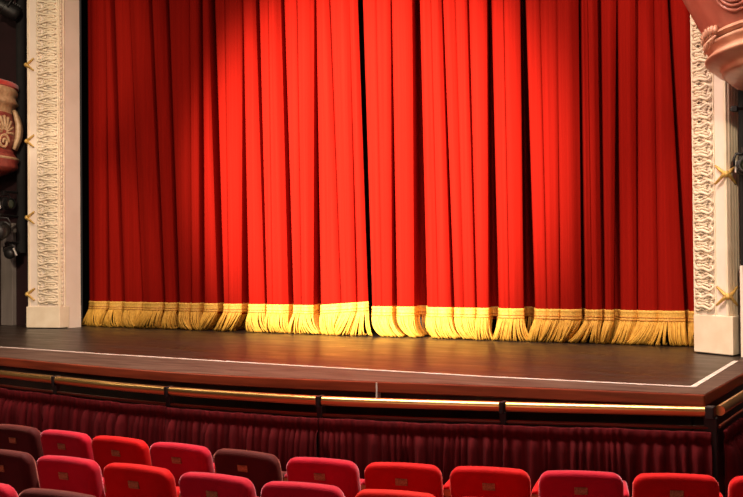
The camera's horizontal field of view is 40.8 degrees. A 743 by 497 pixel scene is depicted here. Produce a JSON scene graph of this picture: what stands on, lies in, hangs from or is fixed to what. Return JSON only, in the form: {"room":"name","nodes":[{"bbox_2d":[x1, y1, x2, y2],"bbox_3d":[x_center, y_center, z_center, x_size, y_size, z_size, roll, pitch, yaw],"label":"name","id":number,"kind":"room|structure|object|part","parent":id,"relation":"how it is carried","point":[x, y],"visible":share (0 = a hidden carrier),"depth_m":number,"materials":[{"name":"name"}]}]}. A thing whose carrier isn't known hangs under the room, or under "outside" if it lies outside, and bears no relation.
{"room":"auditorium","nodes":[
{"label":"auditorium","id":0,"kind":"room"},
{"bbox_2d":[0,213,18,240],"bbox_3d":[-5.720,-0.326,15.777,0.355,0.436,0.920,-1,-1,12],"label":"lantern","id":1,"kind":"object","parent":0,"point":[5,227],"visible":1,"depth_m":15.49,"materials":[{"name":"black metal"}]},
{"bbox_3d":[-5.762,-0.522,15.872,0.040,0.040,0.763,-1,-1,1],"label":"hanging arm","id":2,"kind":"part","parent":1,"relation":"part of","materials":[{"name":"black metal"}]},
{"bbox_2d":[0,0,27,325],"bbox_3d":[-6.973,-1.553,17.351,4.400,7.800,0.160,-1,-1,30],"label":"wall","id":3,"kind":"structure","parent":0,"point":[8,182],"depth_m":16.66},
{"bbox_2d":[1,223,15,325],"bbox_3d":[-6.043,0.429,16.652,0.281,1.700,0.090,-1,-1,30],"label":"trim","id":4,"kind":"structure","parent":3,"relation":"attached to","point":[8,266],"depth_m":16.59,"materials":[{"name":"grey paint"}]},
{"bbox_2d":[0,79,22,175],"bbox_3d":[-6.499,-1.819,15.909,1.763,1.605,1.847,-1,-1,30],"label":"box","id":5,"kind":"object","parent":3,"relation":"attached to","point":[11,127],"visible":0.98,"depth_m":15.75,"materials":[{"name":"red paint"}]},
{"bbox_3d":[-6.560,-1.853,15.805,1.689,0.570,1.532,-1,-1,30],"label":"bombe panel","id":6,"kind":"part","parent":5,"relation":"part of","materials":[{"name":"paint"}]},
{"bbox_3d":[-6.566,-2.338,15.810,1.729,0.400,1.568,-1,-1,30],"label":"cornice","id":7,"kind":"part","parent":5,"relation":"part of","materials":[{"name":"beige paint"}]},
{"bbox_3d":[-6.556,-1.293,15.796,1.739,0.550,1.577,-1,-1,30],"label":"moulding","id":8,"kind":"part","parent":5,"relation":"part of","materials":[{"name":"paint"}]},
{"bbox_2d":[16,0,27,252],"bbox_3d":[-5.709,-2.503,16.385,0.140,5.150,0.230,-1,-1,30],"label":"boom","id":9,"kind":"object","parent":3,"relation":"attached to","point":[20,22],"visible":0.7,"depth_m":16.29,"materials":[{"name":"black metal"}]},
{"bbox_2d":[0,190,17,209],"bbox_3d":[-5.833,-0.771,16.061,0.300,0.317,0.422,-1,-1,29],"label":"lantern","id":10,"kind":"object","parent":9,"relation":"attached to","point":[6,203],"visible":1,"depth_m":15.95,"materials":[{"name":"black metal"}]},
{"bbox_3d":[-5.818,-0.909,16.118,0.040,0.040,0.307,-1,-1,24],"label":"hanging arm","id":11,"kind":"part","parent":10,"relation":"part of","materials":[{"name":"black metal"}]},
{"bbox_2d":[0,0,20,20],"bbox_3d":[-5.866,-3.880,16.072,0.459,0.426,0.338,0,-1,-38],"label":"lantern","id":12,"kind":"object","parent":9,"relation":"attached to","point":[11,11],"visible":1,"depth_m":16.00,"materials":[{"name":"black metal"}]},
{"bbox_2d":[3,241,18,258],"bbox_3d":[-5.720,0.027,16.015,0.236,0.288,0.428,-1,-1,18],"label":"lantern","id":13,"kind":"object","parent":9,"relation":"attached to","point":[10,252],"visible":1,"depth_m":15.86,"materials":[{"name":"black metal"}]},
{"bbox_2d":[0,318,742,385],"bbox_3d":[-1.650,1.211,13.386,12.810,0.030,5.535,-1,-1,30],"label":"floor","id":14,"kind":"structure","parent":0,"point":[668,364],"depth_m":11.07,"materials":[{"name":"brown wood"}]},
{"bbox_2d":[24,0,80,328],"bbox_3d":[-5.105,-2.539,15.956,0.627,7.600,0.658,-1,-1,30],"label":"pilaster","id":15,"kind":"object","parent":14,"relation":"on","point":[53,294],"visible":1,"depth_m":15.78,"materials":[{"name":"beige paint"}]},
{"bbox_2d":[81,0,372,335],"bbox_3d":[-2.288,-1.850,15.163,5.614,6.151,0.830,-1,-1,30],"label":"curtain","id":16,"kind":"object","parent":14,"relation":"on","point":[226,164],"visible":1,"depth_m":14.71,"materials":[{"name":"fabric"}]},
{"bbox_3d":[-2.290,0.903,15.014,5.440,0.072,0.530,-1,-1,30],"label":"twisted cord","id":17,"kind":"part","parent":16,"relation":"part of","materials":[{"name":"gold metal"}]},
{"bbox_3d":[-2.287,0.871,15.020,5.434,0.074,0.531,-1,-1,30],"label":"twisted cord","id":18,"kind":"part","parent":16,"relation":"part of","materials":[{"name":"gold metal"}]},
{"bbox_2d":[3,347,737,386],"bbox_3d":[-1.713,1.169,11.522,11.085,0.004,2.299,-1,-1,30],"label":"tape","id":19,"kind":"object","parent":14,"relation":"on","point":[713,374],"visible":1,"depth_m":8.99,"materials":[{"name":"white plastic"}]},
{"bbox_2d":[363,0,693,346],"bbox_3d":[1.951,-1.920,12.745,4.425,6.151,0.947,-1,-1,30],"label":"curtain","id":20,"kind":"object","parent":14,"relation":"on","point":[528,159],"visible":0.98,"depth_m":12.40,"materials":[{"name":"fabric"}]},
{"bbox_3d":[1.972,0.862,12.563,4.300,0.012,0.589,-1,-1,30],"label":"twisted cord","id":21,"kind":"part","parent":20,"relation":"part of","materials":[{"name":"gold metal"}]},
{"bbox_3d":[1.975,0.830,12.570,4.294,0.014,0.591,-1,-1,30],"label":"twisted cord","id":22,"kind":"part","parent":20,"relation":"part of","materials":[{"name":"gold metal"}]},
{"bbox_2d":[690,15,740,356],"bbox_3d":[3.683,-2.689,10.698,0.499,7.600,0.850,-1,-1,30],"label":"pilaster","id":23,"kind":"object","parent":14,"relation":"on","point":[715,129],"visible":0.86,"depth_m":10.41,"materials":[{"name":"beige paint"}]},
{"bbox_2d":[740,266,742,356],"bbox_3d":[3.774,0.638,10.171,0.032,0.930,0.070,-1,-1,30],"label":"board","id":24,"kind":"object","parent":14,"relation":"on","point":[741,267],"visible":1,"depth_m":10.14,"materials":[{"name":"beige paint"}]},
{"bbox_2d":[0,366,742,496],"bbox_3d":[-2.769,1.712,10.895,13.070,1.020,2.867,-1,-1,20],"label":"railing","id":25,"kind":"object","parent":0,"point":[344,410],"depth_m":8.53,"materials":[{"name":"brown wood"}]},
{"bbox_2d":[0,347,742,394],"bbox_3d":[-1.801,1.206,12.960,12.980,0.030,6.423,-1,-1,30],"label":"trim","id":26,"kind":"structure","parent":25,"relation":"attached to","point":[116,361],"depth_m":9.04,"materials":[{"name":"brown wood"}]},
{"bbox_2d":[0,357,742,405],"bbox_3d":[-2.743,1.218,10.818,13.216,0.089,2.965,-1,-1,20],"label":"stage edge","id":27,"kind":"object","parent":25,"relation":"attached to","point":[675,399],"depth_m":8.30,"materials":[{"name":"brown wood"}]},
{"bbox_2d":[376,382,380,397],"bbox_3d":[0.056,1.188,8.375,0.014,0.136,0.060,-1,-1,30],"label":"trim","id":28,"kind":"structure","parent":25,"relation":"attached to","point":[378,395],"depth_m":8.35,"materials":[{"name":"silver metal"}]},
{"bbox_2d":[81,0,667,337],"bbox_3d":[0.152,-1.949,14.985,12.400,6.320,0.120,-1,-1,30],"label":"wall","id":29,"kind":"structure","parent":0,"point":[84,3],"depth_m":17.97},
{"bbox_3d":[-3.756,1.939,7.392,18.000,0.491,15.000,-1,-1,30],"label":"floor","id":30,"kind":"structure","parent":0,"visible":0},
{"bbox_2d":[0,483,17,496],"bbox_3d":[-1.727,1.554,4.809,0.508,0.950,0.473,-1,-1,27],"label":"chair","id":31,"kind":"object","parent":30,"relation":"on","point":[6,490],"visible":0.84,"depth_m":4.55,"materials":[{"name":"red fabric"}]},
{"bbox_2d":[0,449,39,495],"bbox_3d":[-1.974,1.617,5.824,0.457,0.950,0.473,-1,-1,27],"label":"chair","id":32,"kind":"object","parent":30,"relation":"on","point":[18,469],"visible":0.48,"depth_m":5.59,"materials":[{"name":"brown fabric"}]},
{"bbox_2d":[0,424,42,463],"bbox_3d":[-2.315,1.690,7.012,0.482,0.950,0.473,-1,-1,32],"label":"chair","id":33,"kind":"object","parent":30,"relation":"on","point":[21,438],"visible":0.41,"depth_m":6.79,"materials":[{"name":"red fabric"}]},
{"bbox_3d":[-2.454,1.312,6.838,0.068,0.040,0.015,-1,-1,32],"label":"number plate","id":34,"kind":"part","parent":33,"relation":"part of","materials":[{"name":"gold metal"}]},
{"bbox_2d":[18,488,95,496],"bbox_3d":[-1.271,1.549,4.581,0.508,0.950,0.473,-1,-1,27],"label":"chair","id":35,"kind":"object","parent":30,"relation":"on","point":[31,492],"visible":1,"depth_m":4.42,"materials":[{"name":"brown fabric"}]},
{"bbox_2d":[40,429,93,459],"bbox_3d":[-1.902,1.682,6.758,0.482,0.950,0.473,-1,-1,32],"label":"chair","id":36,"kind":"object","parent":30,"relation":"on","point":[53,442],"visible":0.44,"depth_m":6.56,"materials":[{"name":"fabric"}]},
{"bbox_3d":[-2.041,1.304,6.584,0.068,0.040,0.015,-1,-1,32],"label":"number plate","id":37,"kind":"part","parent":36,"relation":"part of","materials":[{"name":"gold metal"}]},
{"bbox_2d":[36,455,106,496],"bbox_3d":[-1.550,1.613,5.611,0.457,0.950,0.473,-1,-1,27],"label":"chair","id":38,"kind":"object","parent":30,"relation":"on","point":[66,473],"visible":0.66,"depth_m":5.41,"materials":[{"name":"red fabric"}]},
{"bbox_3d":[-1.672,1.234,5.425,0.065,0.040,0.015,-1,-1,27],"label":"number plate","id":39,"kind":"part","parent":38,"relation":"part of","materials":[{"name":"gold metal"}]},
{"bbox_2d":[91,435,151,476],"bbox_3d":[-1.483,1.675,6.505,0.497,0.950,0.473,-1,-1,31],"label":"chair","id":40,"kind":"object","parent":30,"relation":"on","point":[106,450],"visible":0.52,"depth_m":6.32,"materials":[{"name":"red fabric"}]},
{"bbox_3d":[-1.619,1.296,6.329,0.070,0.040,0.015,-1,-1,31],"label":"number plate","id":41,"kind":"part","parent":40,"relation":"part of","materials":[{"name":"gold metal"}]},
{"bbox_2d":[103,463,180,496],"bbox_3d":[-1.106,1.607,5.377,0.493,0.950,0.473,-1,-1,29],"label":"chair","id":42,"kind":"object","parent":30,"relation":"on","point":[120,479],"visible":0.79,"depth_m":5.19,"materials":[{"name":"red fabric"}]},
{"bbox_3d":[-1.237,1.229,5.198,0.070,0.040,0.015,-1,-1,29],"label":"number plate","id":43,"kind":"part","parent":42,"relation":"part of","materials":[{"name":"gold metal"}]},
{"bbox_2d":[150,442,215,486],"bbox_3d":[-1.056,1.668,6.262,0.491,0.950,0.473,-1,-1,29],"label":"chair","id":44,"kind":"object","parent":30,"relation":"on","point":[179,459],"visible":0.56,"depth_m":6.07,"materials":[{"name":"red fabric"}]},
{"bbox_3d":[-1.187,1.289,6.082,0.070,0.040,0.015,-1,-1,29],"label":"number plate","id":45,"kind":"part","parent":44,"relation":"part of","materials":[{"name":"gold metal"}]},
{"bbox_2d":[179,472,255,496],"bbox_3d":[-0.666,1.601,5.142,0.477,0.950,0.473,-1,-1,27],"label":"chair","id":46,"kind":"object","parent":30,"relation":"on","point":[191,484],"visible":0.91,"depth_m":4.95,"materials":[{"name":"red fabric"}]},
{"bbox_3d":[-0.791,1.222,4.958,0.068,0.040,0.015,-1,-1,27],"label":"number plate","id":47,"kind":"part","parent":46,"relation":"part of","materials":[{"name":"gold metal"}]},
{"bbox_2d":[214,449,287,496],"bbox_3d":[-0.612,1.660,6.003,0.508,0.950,0.473,-1,-1,32],"label":"chair","id":48,"kind":"object","parent":30,"relation":"on","point":[261,468],"visible":0.57,"depth_m":5.81,"materials":[{"name":"brown fabric"}]},
{"bbox_3d":[-0.752,1.282,5.830,0.072,0.040,0.015,-1,-1,32],"label":"number plate","id":49,"kind":"part","parent":48,"relation":"part of","materials":[{"name":"gold metal"}]},
{"bbox_2d":[261,481,344,496],"bbox_3d":[-0.242,1.598,4.953,0.465,0.950,0.473,-1,-1,20],"label":"chair","id":50,"kind":"object","parent":30,"relation":"on","point":[273,488],"visible":0.96,"depth_m":4.76,"materials":[{"name":"red fabric"}]},
{"bbox_2d":[286,457,364,496],"bbox_3d":[-0.184,1.655,5.785,0.474,0.950,0.473,-1,-1,22],"label":"chair","id":51,"kind":"object","parent":30,"relation":"on","point":[343,474],"visible":0.68,"depth_m":5.58,"materials":[{"name":"red fabric"}]},
{"bbox_3d":[-0.290,1.276,5.590,0.067,0.040,0.015,-1,-1,22],"label":"number plate","id":52,"kind":"part","parent":51,"relation":"part of","materials":[{"name":"gold metal"}]},
{"bbox_2d":[0,370,742,483],"bbox_3d":[-1.795,1.687,9.626,11.319,1.018,3.142,-1,-1,15],"label":"rail","id":53,"kind":"object","parent":30,"relation":"on","point":[709,413],"visible":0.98,"depth_m":7.51,"materials":[{"name":"gold metal"}]},
{"bbox_2d":[0,388,52,432],"bbox_3d":[-3.829,1.776,9.895,2.165,0.830,0.138,-1,-1,39],"label":"skirt","id":54,"kind":"object","parent":53,"relation":"attached to","point":[30,409],"visible":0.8,"depth_m":9.47,"materials":[{"name":"red fabric"}]},
{"bbox_3d":[-2.925,1.693,9.300,0.140,1.018,0.140,-1,-1,30],"label":"post","id":55,"kind":"part","parent":53,"relation":"part of","materials":[{"name":"black metal"}]},
{"bbox_2d":[47,394,165,449],"bbox_3d":[-2.372,1.747,8.773,1.514,0.829,0.147,-1,-1,36],"label":"skirt","id":56,"kind":"object","parent":53,"relation":"attached to","point":[93,418],"visible":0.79,"depth_m":8.73,"materials":[{"name":"red fabric"}]},
{"bbox_3d":[-1.698,1.670,8.427,0.140,1.018,0.140,-1,-1,30],"label":"post","id":57,"kind":"part","parent":53,"relation":"part of","materials":[{"name":"black metal"}]},
{"bbox_2d":[164,407,318,471],"bbox_3d":[-1.089,1.727,7.992,1.486,0.824,0.145,-1,-1,27],"label":"skirt","id":58,"kind":"object","parent":53,"relation":"attached to","point":[286,438],"visible":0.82,"depth_m":7.98,"materials":[{"name":"red fabric"}]},
{"bbox_3d":[-0.388,1.649,7.754,0.140,1.018,0.140,-1,-1,30],"label":"post","id":59,"kind":"part","parent":53,"relation":"part of","materials":[{"name":"black metal"}]},
{"bbox_2d":[318,418,502,484],"bbox_3d":[0.263,1.706,7.455,1.429,0.828,0.134,-1,-1,16],"label":"skirt","id":60,"kind":"object","parent":53,"relation":"attached to","point":[447,447],"visible":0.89,"depth_m":7.46,"materials":[{"name":"red fabric"}]},
{"bbox_3d":[0.976,1.632,7.350,0.140,1.018,0.140,-1,-1,30],"label":"post","id":61,"kind":"part","parent":53,"relation":"part of","materials":[{"name":"black metal"}]},
{"bbox_2d":[503,425,712,496],"bbox_3d":[1.655,1.690,7.089,1.452,0.826,0.116,-1,-1,14],"label":"skirt","id":62,"kind":"object","parent":53,"relation":"attached to","point":[627,453],"visible":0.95,"depth_m":7.11,"materials":[{"name":"red fabric"}]},
{"bbox_3d":[2.382,1.614,7.004,0.140,1.018,0.140,-1,-1,30],"label":"post","id":63,"kind":"part","parent":53,"relation":"part of","materials":[{"name":"black metal"}]},
{"bbox_2d":[723,417,742,496],"bbox_3d":[3.280,1.691,8.268,0.134,0.826,2.994,-1,-1,30],"label":"skirt","id":64,"kind":"object","parent":53,"relation":"attached to","point":[733,441],"visible":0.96,"depth_m":7.02,"materials":[{"name":"red fabric"}]},
{"bbox_2d":[355,489,434,496],"bbox_3d":[0.199,1.597,4.796,0.448,0.950,0.473,-1,-1,19],"label":"chair","id":65,"kind":"object","parent":30,"relation":"on","point":[366,492],"visible":1,"depth_m":4.61,"materials":[{"name":"red fabric"}]},
{"bbox_2d":[364,462,450,496],"bbox_3d":[0.246,1.649,5.639,0.474,0.950,0.473,-1,-1,16],"label":"chair","id":66,"kind":"object","parent":30,"relation":"on","point":[425,478],"visible":0.81,"depth_m":5.43,"materials":[{"name":"red fabric"}]},
{"bbox_3d":[0.162,1.270,5.435,0.067,0.040,0.015,-1,-1,16],"label":"number plate","id":67,"kind":"part","parent":66,"relation":"part of","materials":[{"name":"gold metal"}]},
{"bbox_3d":[0.459,1.337,5.637,0.037,0.044,0.370,-1,-1,16],"label":"armrest","id":68,"kind":"part","parent":66,"relation":"part of","materials":[{"name":"brown wood"}]},
{"bbox_2d":[450,466,538,496],"bbox_3d":[0.709,1.643,5.507,0.474,0.950,0.473,-1,-1,16],"label":"chair","id":69,"kind":"object","parent":30,"relation":"on","point":[465,481],"visible":0.88,"depth_m":5.31,"materials":[{"name":"red fabric"}]},
{"bbox_3d":[0.622,1.264,5.303,0.067,0.040,0.015,-1,-1,16],"label":"number plate","id":70,"kind":"part","parent":69,"relation":"part of","materials":[{"name":"gold metal"}]},
{"bbox_2d":[539,470,628,496],"bbox_3d":[1.155,1.638,5.396,0.476,0.950,0.473,-1,-1,11],"label":"chair","id":71,"kind":"object","parent":30,"relation":"on","point":[552,483],"visible":1,"depth_m":5.19,"materials":[{"name":"red fabric"}]},
{"bbox_3d":[1.086,1.258,5.186,0.068,0.040,0.015,-1,-1,11],"label":"number plate","id":72,"kind":"part","parent":71,"relation":"part of","materials":[{"name":"gold metal"}]},
{"bbox_2d":[632,473,722,496],"bbox_3d":[1.618,1.632,5.310,0.471,0.950,0.473,-1,-1,10],"label":"chair","id":73,"kind":"object","parent":30,"relation":"on","point":[644,484],"visible":1,"depth_m":5.10,"materials":[{"name":"red fabric"}]},
{"bbox_3d":[1.556,1.253,5.098,0.067,0.040,0.015,-1,-1,10],"label":"number plate","id":74,"kind":"part","parent":73,"relation":"part of","materials":[{"name":"gold metal"}]},
{"bbox_2d":[728,476,742,496],"bbox_3d":[2.086,1.627,5.230,0.471,0.950,0.473,-1,-1,10],"label":"chair","id":75,"kind":"object","parent":30,"relation":"on","point":[735,487],"visible":1,"depth_m":5.05,"materials":[{"name":"red fabric"}]},
{"bbox_3d":[5.333,-1.765,9.871,3.160,7.800,0.160,-1,-1,30],"label":"wall","id":76,"kind":"structure","parent":0,"visible":0},
{"bbox_2d":[683,0,742,90],"bbox_3d":[4.250,-2.320,8.768,3.440,1.860,2.835,-1,-1,30],"label":"box","id":77,"kind":"object","parent":76,"relation":"attached to","point":[719,22],"visible":1,"depth_m":8.93,"materials":[{"name":"pink paint"}]},
{"bbox_3d":[4.123,-2.522,8.557,3.360,1.100,2.260,-1,-1,30],"label":"bombe panel","id":78,"kind":"part","parent":77,"relation":"part of","materials":[{"name":"pink paint"}]},
{"bbox_3d":[4.217,-1.971,8.700,2.660,0.120,1.910,-1,-1,30],"label":"neck moulding","id":79,"kind":"part","parent":77,"relation":"part of","materials":[{"name":"pink paint"}]},
{"bbox_2d":[705,27,742,90],"bbox_3d":[4.219,-1.656,8.696,2.662,0.530,1.911,-1,-1,30],"label":"bowl","id":80,"kind":"object","parent":77,"relation":"on","point":[724,46],"depth_m":8.98,"materials":[{"name":"pink paint"}]},
{"bbox_3d":[3.053,-2.233,8.498,0.221,0.411,0.524,0,-1,-21],"label":"oval moulding","id":81,"kind":"part","parent":77,"relation":"part of","materials":[{"name":"pink paint"}]},
{"bbox_2d":[738,90,742,265],"bbox_3d":[3.913,-0.670,10.381,0.140,3.550,0.360,-1,-1,30],"label":"boom","id":82,"kind":"object","parent":76,"relation":"attached to","point":[740,93],"visible":0.33,"depth_m":10.26,"materials":[{"name":"black metal"}]},
{"bbox_2d":[730,106,742,111],"bbox_3d":[3.688,-1.404,10.056,0.158,0.056,0.074,-1,-1,10],"label":"clamp","id":83,"kind":"object","parent":82,"relation":"attached to","point":[733,108],"visible":1,"depth_m":10.04,"materials":[{"name":"black metal"}]},
{"bbox_2d":[732,147,742,174],"bbox_3d":[3.762,-0.888,10.087,0.229,0.282,0.340,-1,-1,13],"label":"lantern","id":84,"kind":"object","parent":82,"relation":"attached to","point":[738,166],"visible":1,"depth_m":10.08,"materials":[{"name":"black metal"}]}
]}

